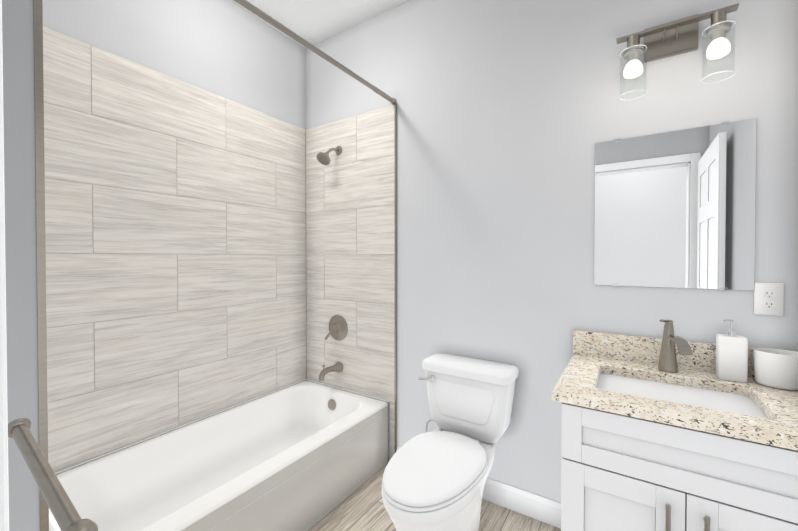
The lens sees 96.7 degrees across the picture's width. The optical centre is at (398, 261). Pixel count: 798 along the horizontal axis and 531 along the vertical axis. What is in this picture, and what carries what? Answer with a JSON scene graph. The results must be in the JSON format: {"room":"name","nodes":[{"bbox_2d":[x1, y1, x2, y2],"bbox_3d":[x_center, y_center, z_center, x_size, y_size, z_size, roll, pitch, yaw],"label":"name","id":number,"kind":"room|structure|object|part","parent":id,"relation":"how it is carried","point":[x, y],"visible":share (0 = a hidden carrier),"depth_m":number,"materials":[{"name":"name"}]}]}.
{"room":"bathroom","nodes":[
{"label":"bathroom","id":0,"kind":"room"},
{"bbox_2d":[2,0,39,530],"bbox_3d":[-1.361,-0.140,0.991,0.930,2.840,0.318,0,1,33],"label":"wall","id":1,"kind":"structure","parent":0,"point":[20,210],"depth_m":0.84,"materials":[{"name":"paint"}]},
{"bbox_2d":[33,0,48,530],"bbox_3d":[-0.885,0.161,0.878,0.010,2.242,0.016,0,1,33],"label":"trim","id":2,"kind":"structure","parent":1,"relation":"attached to","point":[40,231],"depth_m":0.87,"materials":[{"name":"silver metal"}]},
{"bbox_2d":[42,0,306,474],"bbox_3d":[-1.178,-0.152,2.012,0.120,2.840,1.592,0,1,33],"label":"wall","id":3,"kind":"structure","parent":0,"point":[230,50],"depth_m":2.01,"materials":[{"name":"paint"}]},
{"bbox_2d":[43,26,305,472],"bbox_3d":[-1.121,-0.043,1.982,0.010,1.857,1.562,0,1,33],"label":"wall tile","id":4,"kind":"structure","parent":3,"relation":"attached to","point":[175,226],"depth_m":1.81,"materials":[{"name":"grey tile"}]},
{"bbox_2d":[230,0,408,48],"bbox_3d":[-0.190,-1.583,0.490,3.420,0.060,3.270,0,1,33],"label":"ceiling","id":5,"kind":"structure","parent":0,"point":[313,22],"depth_m":2.25,"materials":[{"name":"paint"}]},
{"bbox_2d":[309,461,560,530],"bbox_3d":[-0.190,1.317,0.526,3.420,0.060,3.270,0,1,33],"label":"floor","id":6,"kind":"structure","parent":0,"point":[362,508],"depth_m":1.76,"materials":[{"name":"brown wood"}]},
{"bbox_2d":[0,0,8,530],"bbox_3d":[-0.013,0.237,-0.003,0.924,2.112,0.152,0,1,33],"label":"door frame","id":7,"kind":"structure","parent":6,"relation":"on","point":[4,501],"depth_m":0.28,"materials":[{"name":"white"}]},
{"bbox_2d":[49,379,388,530],"bbox_3d":[-0.804,1.075,1.784,0.753,0.390,1.570,0,1,33],"label":"bathtub","id":8,"kind":"object","parent":6,"relation":"on","point":[306,455],"visible":0.98,"depth_m":1.78,"materials":[{"name":"white ceramic"}]},
{"bbox_2d":[382,353,518,530],"bbox_3d":[0.181,0.898,1.621,0.543,0.750,0.782,0,1,33],"label":"toilet","id":9,"kind":"object","parent":6,"relation":"on","point":[435,480],"visible":1,"depth_m":1.59,"materials":[{"name":"white ceramic"}]},
{"bbox_3d":[0.179,0.863,1.941,0.188,0.558,0.247,0,1,33],"label":"handle","id":10,"kind":"part","parent":9,"relation":"part of","materials":[{"name":"silver metal"}]},
{"bbox_3d":[0.149,0.874,1.507,0.376,0.015,0.558,0,1,33],"label":"seat","id":11,"kind":"part","parent":9,"relation":"part of","materials":[{"name":"white plastic"}]},
{"bbox_3d":[0.361,0.722,1.829,0.442,0.310,0.195,0,1,33],"label":"tank","id":12,"kind":"part","parent":9,"relation":"part of","materials":[{"name":"white ceramic"}]},
{"bbox_3d":[0.358,0.543,1.823,0.472,0.046,0.216,0,1,33],"label":"lid","id":13,"kind":"part","parent":9,"relation":"part of","materials":[{"name":"white ceramic"}]},
{"bbox_2d":[552,320,797,530],"bbox_3d":[0.961,0.751,1.226,0.721,1.053,0.586,0,1,33],"label":"bathroom vanity","id":14,"kind":"object","parent":6,"relation":"on","point":[669,431],"visible":0.98,"depth_m":1.09,"materials":[{"name":"white"}]},
{"bbox_2d":[658,320,692,372],"bbox_3d":[1.063,0.327,1.367,0.100,0.208,0.136,0,1,33],"label":"faucet","id":15,"kind":"object","parent":14,"relation":"on","point":[668,358],"depth_m":1.38,"materials":[{"name":"silver metal"}]},
{"bbox_3d":[0.809,0.767,0.998,0.097,0.150,0.036,0,1,33],"label":"handle","id":16,"kind":"part","parent":14,"relation":"part of","materials":[{"name":"silver metal"}]},
{"bbox_2d":[715,319,747,382],"bbox_3d":[1.220,0.320,1.301,0.080,0.223,0.061,0,1,33],"label":"soap dispenser","id":17,"kind":"object","parent":14,"relation":"on","point":[731,355],"visible":1,"depth_m":1.28,"materials":[{"name":"white ceramic"}]},
{"bbox_2d":[753,348,797,390],"bbox_3d":[1.318,0.371,1.229,0.134,0.122,0.097,0,1,33],"label":"toothbrush cup","id":18,"kind":"object","parent":14,"relation":"on","point":[776,368],"visible":1,"depth_m":1.21,"materials":[{"name":"white ceramic"}]},
{"bbox_2d":[305,0,797,502],"bbox_3d":[0.399,-0.152,2.005,2.770,2.840,0.120,0,1,33],"label":"wall","id":19,"kind":"structure","parent":0,"point":[510,113],"depth_m":1.76,"materials":[{"name":"paint"}]},
{"bbox_2d":[234,0,395,104],"bbox_3d":[-0.468,-0.988,1.538,0.038,0.038,1.590,0,1,33],"label":"shower rod","id":20,"kind":"object","parent":19,"relation":"attached to","point":[249,6],"visible":0.98,"depth_m":1.62,"materials":[{"name":"silver metal"}]},
{"bbox_2d":[306,104,394,458],"bbox_3d":[-0.355,0.143,2.423,0.793,2.240,0.010,0,1,33],"label":"wall tile","id":21,"kind":"structure","parent":19,"relation":"attached to","point":[350,234],"depth_m":2.38,"materials":[{"name":"grey tile"}]},
{"bbox_2d":[316,146,341,164],"bbox_3d":[-0.466,-0.719,2.365,0.097,0.157,0.187,0,1,33],"label":"shower head","id":22,"kind":"object","parent":21,"relation":"attached to","point":[323,158],"visible":1,"depth_m":2.33},
{"bbox_2d":[319,362,342,380],"bbox_3d":[-0.466,0.727,2.383,0.072,0.098,0.188,0,1,33],"label":"tub spout","id":23,"kind":"object","parent":21,"relation":"attached to","point":[337,367],"visible":1,"depth_m":2.37,"materials":[{"name":"silver metal"}]},
{"bbox_2d":[324,315,347,339],"bbox_3d":[-0.442,0.457,2.435,0.176,0.176,0.070,0,1,33],"label":"shower valve","id":24,"kind":"object","parent":21,"relation":"attached to","point":[338,328],"visible":1,"depth_m":2.43,"materials":[{"name":"silver metal"}]},
{"bbox_2d":[395,103,396,452],"bbox_3d":[-0.019,0.144,2.203,0.011,2.242,0.011,0,1,33],"label":"trim","id":25,"kind":"structure","parent":19,"relation":"attached to","point":[395,277],"depth_m":2.20,"materials":[{"name":"silver metal"}]},
{"bbox_2d":[396,446,560,528],"bbox_3d":[0.412,1.212,1.932,1.018,0.114,0.014,0,1,33],"label":"baseboard","id":26,"kind":"structure","parent":19,"relation":"attached to","point":[538,507],"depth_m":1.79,"materials":[{"name":"white wood"}]},
{"bbox_2d":[594,118,755,290],"bbox_3d":[1.107,-0.215,1.464,0.525,0.648,0.008,0,1,33],"label":"mirror","id":27,"kind":"object","parent":19,"relation":"attached to","point":[674,209],"visible":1,"depth_m":1.44,"materials":[{"name":"clear glass"}]},
{"bbox_2d":[616,3,738,99],"bbox_3d":[1.083,-0.833,1.406,0.377,0.288,0.118,0,1,33],"label":"sconce","id":28,"kind":"object","parent":19,"relation":"attached to","point":[672,38],"visible":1,"depth_m":1.42,"materials":[{"name":"silver metal"}]},
{"bbox_2d":[754,282,783,315],"bbox_3d":[1.360,0.137,1.304,0.078,0.120,0.008,0,1,33],"label":"electrical outlet cover","id":29,"kind":"object","parent":19,"relation":"attached to","point":[768,298],"visible":1,"depth_m":1.30,"materials":[{"name":"white plastic"}]},
{"bbox_3d":[-0.687,-0.132,0.433,0.810,2.840,0.120,0,1,33],"label":"wall","id":30,"kind":"structure","parent":0,"visible":0},
{"bbox_2d":[8,418,97,530],"bbox_3d":[-0.440,0.265,0.402,0.281,0.088,0.089,0,1,33],"label":"towel bar","id":31,"kind":"object","parent":30,"relation":"attached to","point":[66,515],"visible":0.92,"depth_m":0.42,"materials":[{"name":"silver metal"}]}
]}

